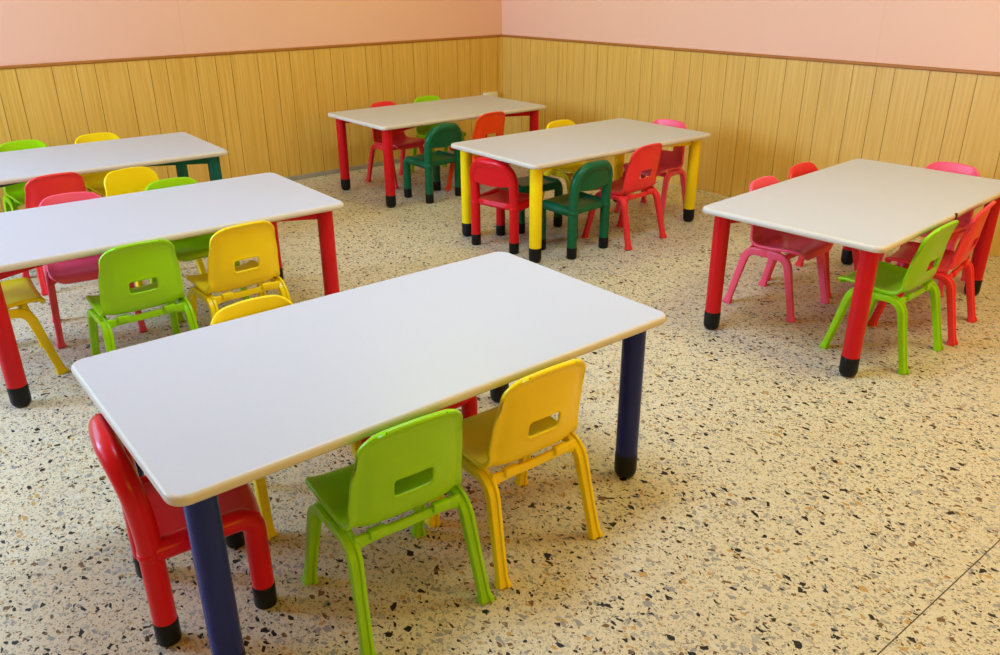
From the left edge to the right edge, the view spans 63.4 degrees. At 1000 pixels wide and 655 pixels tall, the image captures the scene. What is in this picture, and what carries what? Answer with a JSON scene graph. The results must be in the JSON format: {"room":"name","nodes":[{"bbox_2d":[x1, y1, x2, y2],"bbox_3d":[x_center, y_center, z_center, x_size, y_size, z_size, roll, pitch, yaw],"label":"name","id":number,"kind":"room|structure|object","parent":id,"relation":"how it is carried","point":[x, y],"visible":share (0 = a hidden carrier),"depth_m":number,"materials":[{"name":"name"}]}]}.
{"room":"kindergarten classroom","nodes":[
{"label":"kindergarten classroom","id":0,"kind":"room"},
{"bbox_2d":[0,0,501,65],"bbox_3d":[-2.750,-2.221,4.910,7.360,3.100,0.120,-19,30,-36],"label":"wall","id":1,"kind":"structure","parent":0,"point":[31,31],"depth_m":5.59,"materials":[{"name":"pink paint"}]},
{"bbox_2d":[0,37,500,212],"bbox_3d":[-2.707,-1.218,5.289,7.108,0.958,0.012,-19,30,-36],"label":"wall paneling","id":2,"kind":"structure","parent":1,"relation":"attached to","point":[269,111],"depth_m":5.94,"materials":[{"name":"brown wood"}]},
{"bbox_2d":[0,34,501,68],"bbox_3d":[-2.702,-1.665,5.094,7.120,0.019,0.021,-19,30,-36],"label":"trim","id":3,"kind":"structure","parent":1,"relation":"attached to","point":[500,35],"depth_m":5.68,"materials":[{"name":"brown wood"}]},
{"bbox_2d":[285,150,453,180],"bbox_3d":[-2.698,-0.791,5.466,7.108,0.034,0.010,-19,30,-36],"label":"baseboard","id":4,"kind":"structure","parent":1,"relation":"attached to","point":[334,171],"depth_m":6.50,"materials":[{"name":"brown wood"}]},
{"bbox_2d":[483,91,497,96],"bbox_3d":[-0.086,-2.070,7.283,0.150,0.095,0.038,-19,30,-36],"label":"wall socket","id":5,"kind":"object","parent":1,"relation":"attached to","point":[494,94],"visible":0.47,"depth_m":7.26,"materials":[{"name":"beige plastic"}]},
{"bbox_2d":[501,37,502,97],"bbox_3d":[0.018,-2.140,7.367,0.013,0.957,0.013,-19,30,-36],"label":"trim","id":6,"kind":"structure","parent":1,"relation":"attached to","point":[501,37],"depth_m":7.28,"materials":[{"name":"brown wood"}]},
{"bbox_2d":[0,163,999,654],"bbox_3d":[-0.120,0.483,2.685,7.360,0.100,8.275,-19,30,-36],"label":"floor","id":7,"kind":"structure","parent":0,"point":[777,501],"depth_m":2.47,"materials":[{"name":"stone"}]},
{"bbox_2d":[0,139,47,211],"bbox_3d":[-2.719,-0.780,4.758,0.368,0.592,0.377,-19,30,-36],"label":"chair","id":8,"kind":"object","parent":7,"relation":"on","point":[14,197],"visible":0.25,"depth_m":4.74,"materials":[{"name":"plastic"}]},
{"bbox_2d":[1,277,68,374],"bbox_3d":[-2.004,-0.095,3.181,0.377,0.592,0.368,-18,29,-34],"label":"chair","id":9,"kind":"object","parent":7,"relation":"on","point":[18,292],"visible":0.96,"depth_m":3.20,"materials":[{"name":"yellow plastic"}]},
{"bbox_2d":[22,172,86,294],"bbox_3d":[-2.282,-0.526,4.171,0.368,0.592,0.377,-21,31,-39],"label":"chair","id":10,"kind":"object","parent":7,"relation":"on","point":[37,189],"visible":0.2,"depth_m":3.97,"materials":[{"name":"red plastic"}]},
{"bbox_2d":[39,191,147,347],"bbox_3d":[-1.836,-0.273,3.587,0.368,0.592,0.377,-13,27,-27],"label":"chair","id":11,"kind":"object","parent":7,"relation":"on","point":[82,269],"visible":0.48,"depth_m":3.48,"materials":[{"name":"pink plastic"}]},
{"bbox_2d":[74,132,119,194],"bbox_3d":[-2.383,-0.874,4.968,0.368,0.592,0.377,-19,30,-36],"label":"chair","id":12,"kind":"object","parent":7,"relation":"on","point":[94,182],"visible":0.19,"depth_m":4.96,"materials":[{"name":"yellow plastic"}]},
{"bbox_2d":[0,132,227,187],"bbox_3d":[-2.338,-0.688,4.568,1.443,0.560,0.787,-17,29,-34],"label":"table","id":13,"kind":"object","parent":7,"relation":"on","point":[179,149],"visible":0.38,"depth_m":4.50,"materials":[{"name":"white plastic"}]},
{"bbox_2d":[86,239,198,355],"bbox_3d":[-1.408,-0.087,3.155,0.368,0.592,0.377,-18,29,-35],"label":"chair","id":14,"kind":"object","parent":7,"relation":"on","point":[120,266],"visible":0.88,"depth_m":3.01,"materials":[{"name":"plastic"}]},
{"bbox_2d":[104,166,205,286],"bbox_3d":[-1.755,-0.484,4.068,0.377,0.592,0.368,21,31,40],"label":"chair","id":15,"kind":"object","parent":7,"relation":"on","point":[132,179],"visible":0.09,"depth_m":4.07,"materials":[{"name":"yellow plastic"}]},
{"bbox_2d":[0,173,343,407],"bbox_3d":[-1.473,-0.228,3.505,1.443,0.560,0.787,-18,29,-34],"label":"table","id":16,"kind":"object","parent":7,"relation":"on","point":[30,238],"visible":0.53,"depth_m":3.34,"materials":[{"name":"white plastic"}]},
{"bbox_2d":[88,413,276,646],"bbox_3d":[-0.784,0.439,2.002,0.329,0.535,0.339,-14,27,-29],"label":"chair","id":17,"kind":"object","parent":7,"relation":"on","point":[157,532],"visible":0.83,"depth_m":1.89,"materials":[{"name":"red plastic"}]},
{"bbox_2d":[144,177,249,321],"bbox_3d":[-1.467,-0.388,3.846,0.368,0.592,0.377,-19,30,-37],"label":"chair","id":18,"kind":"object","parent":7,"relation":"on","point":[196,247],"visible":0.2,"depth_m":3.81,"materials":[{"name":"plastic"}]},
{"bbox_2d":[186,220,290,330],"bbox_3d":[-1.096,-0.182,3.369,0.368,0.592,0.377,-19,30,-37],"label":"chair","id":19,"kind":"object","parent":7,"relation":"on","point":[228,245],"visible":0.84,"depth_m":3.23,"materials":[{"name":"yellow plastic"}]},
{"bbox_2d":[210,295,361,539],"bbox_3d":[-0.644,0.236,2.408,0.368,0.592,0.377,-19,30,-37],"label":"chair","id":20,"kind":"object","parent":7,"relation":"on","point":[255,305],"visible":0.09,"depth_m":2.37,"materials":[{"name":"yellow plastic"}]},
{"bbox_2d":[71,252,665,654],"bbox_3d":[-0.306,0.281,2.326,1.443,0.560,0.787,-18,29,-35],"label":"table","id":21,"kind":"object","parent":7,"relation":"on","point":[207,412],"visible":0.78,"depth_m":2.04,"materials":[{"name":"grey laminate"}]},
{"bbox_2d":[365,101,424,188],"bbox_3d":[-0.783,-1.398,6.147,0.377,0.592,0.368,21,31,40],"label":"chair","id":22,"kind":"object","parent":7,"relation":"on","point":[401,142],"visible":0.57,"depth_m":6.14,"materials":[{"name":"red plastic"}]},
{"bbox_2d":[301,409,493,654],"bbox_3d":[-0.272,0.417,1.987,0.368,0.592,0.377,-16,28,-32],"label":"chair","id":23,"kind":"object","parent":7,"relation":"on","point":[404,467],"visible":1,"depth_m":1.86,"materials":[{"name":"plastic"}]},
{"bbox_2d":[361,396,477,443],"bbox_3d":[-0.281,0.205,2.563,0.322,0.508,0.313,-19,30,-36],"label":"chair","id":24,"kind":"object","parent":7,"relation":"on","point":[469,407],"visible":0.02,"depth_m":2.55,"materials":[{"name":"red plastic"}]},
{"bbox_2d":[403,123,461,203],"bbox_3d":[-0.469,-1.188,5.721,0.329,0.535,0.339,21,31,40],"label":"chair","id":25,"kind":"object","parent":7,"relation":"on","point":[441,135],"visible":0.94,"depth_m":5.63,"materials":[{"name":"green plastic"}]},
{"bbox_2d":[328,95,545,207],"bbox_3d":[-0.445,-1.349,6.056,1.443,0.561,0.788,-18,29,-35],"label":"table","id":26,"kind":"object","parent":7,"relation":"on","point":[392,119],"visible":0.77,"depth_m":5.83,"materials":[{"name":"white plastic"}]},
{"bbox_2d":[410,95,465,172],"bbox_3d":[-0.484,-1.518,6.419,0.368,0.592,0.377,-19,30,-36],"label":"chair","id":27,"kind":"object","parent":7,"relation":"on","point":[422,131],"visible":0.2,"depth_m":6.43,"materials":[{"name":"plastic"}]},
{"bbox_2d":[445,111,508,190],"bbox_3d":[-0.152,-1.281,5.872,0.368,0.592,0.377,-21,31,-39],"label":"chair","id":28,"kind":"object","parent":7,"relation":"on","point":[492,122],"visible":0.26,"depth_m":5.69,"materials":[{"name":"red plastic"}]},
{"bbox_2d":[469,157,528,253],"bbox_3d":[0.031,-0.738,4.684,0.339,0.535,0.329,17,29,34],"label":"chair","id":29,"kind":"object","parent":7,"relation":"on","point":[486,171],"visible":0.9,"depth_m":4.58,"materials":[{"name":"red plastic"}]},
{"bbox_2d":[425,359,602,589],"bbox_3d":[0.034,0.316,2.215,0.368,0.592,0.377,-17,29,-34],"label":"chair","id":30,"kind":"object","parent":7,"relation":"on","point":[522,425],"visible":0.93,"depth_m":2.08,"materials":[{"name":"yellow plastic"}]},
{"bbox_2d":[496,163,562,233],"bbox_3d":[0.177,-0.904,5.063,0.339,0.535,0.329,-14,27,-28],"label":"chair","id":31,"kind":"object","parent":7,"relation":"on","point":[549,183],"visible":0.22,"depth_m":5.00,"materials":[{"name":"green plastic"}]},
{"bbox_2d":[541,159,612,259],"bbox_3d":[0.430,-0.703,4.599,0.339,0.535,0.329,-21,31,-39],"label":"chair","id":32,"kind":"object","parent":7,"relation":"on","point":[596,174],"visible":0.96,"depth_m":4.50,"materials":[{"name":"green plastic"}]},
{"bbox_2d":[542,119,611,211],"bbox_3d":[0.490,-1.043,5.318,0.368,0.592,0.377,-19,30,-36],"label":"chair","id":33,"kind":"object","parent":7,"relation":"on","point":[573,167],"visible":0.32,"depth_m":5.27,"materials":[{"name":"yellow plastic"}]},
{"bbox_2d":[451,118,710,262],"bbox_3d":[0.507,-0.881,4.975,1.443,0.560,0.787,-18,29,-34],"label":"table","id":34,"kind":"object","parent":7,"relation":"on","point":[539,151],"visible":0.9,"depth_m":4.78,"materials":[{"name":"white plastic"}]},
{"bbox_2d":[581,143,666,249],"bbox_3d":[0.748,-0.810,4.784,0.368,0.592,0.377,-21,31,-39],"label":"chair","id":35,"kind":"object","parent":7,"relation":"on","point":[646,157],"visible":0.84,"depth_m":4.66,"materials":[{"name":"red plastic"}]},
{"bbox_2d":[614,119,686,220],"bbox_3d":[1.020,-1.049,5.326,0.368,0.592,0.377,19,30,37],"label":"chair","id":36,"kind":"object","parent":7,"relation":"on","point":[672,162],"visible":0.52,"depth_m":5.30,"materials":[{"name":"pink plastic"}]},
{"bbox_2d":[722,176,833,321],"bbox_3d":[1.339,-0.388,3.810,0.368,0.592,0.377,-21,31,-39],"label":"chair","id":37,"kind":"object","parent":7,"relation":"on","point":[766,242],"visible":0.8,"depth_m":3.78,"materials":[{"name":"pink plastic"}]},
{"bbox_2d":[768,162,859,297],"bbox_3d":[1.623,-0.511,4.087,0.368,0.592,0.377,-20,30,-38],"label":"chair","id":38,"kind":"object","parent":7,"relation":"on","point":[803,168],"visible":0.14,"depth_m":4.10,"materials":[{"name":"red plastic"}]},
{"bbox_2d":[702,159,999,376],"bbox_3d":[1.641,-0.337,3.715,1.443,0.561,0.788,-20,31,-38],"label":"table","id":39,"kind":"object","parent":7,"relation":"on","point":[872,207],"visible":0.91,"depth_m":3.46,"materials":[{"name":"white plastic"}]},
{"bbox_2d":[819,220,958,374],"bbox_3d":[1.617,-0.177,3.323,0.368,0.592,0.377,-20,30,-37],"label":"chair","id":40,"kind":"object","parent":7,"relation":"on","point":[891,280],"visible":0.85,"depth_m":3.21,"materials":[{"name":"plastic"}]},
{"bbox_2d":[879,161,979,296],"bbox_3d":[2.173,-0.514,4.087,0.377,0.592,0.368,-20,30,-38],"label":"chair","id":41,"kind":"object","parent":7,"relation":"on","point":[964,220],"visible":0.19,"depth_m":4.03,"materials":[{"name":"pink plastic"}]},
{"bbox_2d":[867,201,995,345],"bbox_3d":[1.919,-0.286,3.568,0.377,0.592,0.368,19,30,37],"label":"chair","id":42,"kind":"object","parent":7,"relation":"on","point":[951,259],"visible":0.77,"depth_m":3.45,"materials":[{"name":"red plastic"}]},
{"bbox_2d":[502,0,999,71],"bbox_3d":[2.683,-1.910,4.129,0.120,3.100,8.155,-19,30,-36],"label":"wall","id":43,"kind":"structure","parent":0,"point":[955,34],"depth_m":5.12,"materials":[{"name":"pink paint"}]},
{"bbox_2d":[501,34,999,75],"bbox_3d":[2.593,-1.375,4.364,0.021,0.019,8.035,-19,30,-36],"label":"trim","id":44,"kind":"structure","parent":43,"relation":"attached to","point":[991,73],"depth_m":5.21,"materials":[{"name":"brown wood"}]},
{"bbox_2d":[503,37,999,256],"bbox_3d":[2.603,-0.927,4.558,0.012,0.958,8.023,-19,30,-36],"label":"wall paneling","id":45,"kind":"structure","parent":43,"relation":"attached to","point":[762,116],"depth_m":5.42,"materials":[{"name":"brown wood"}]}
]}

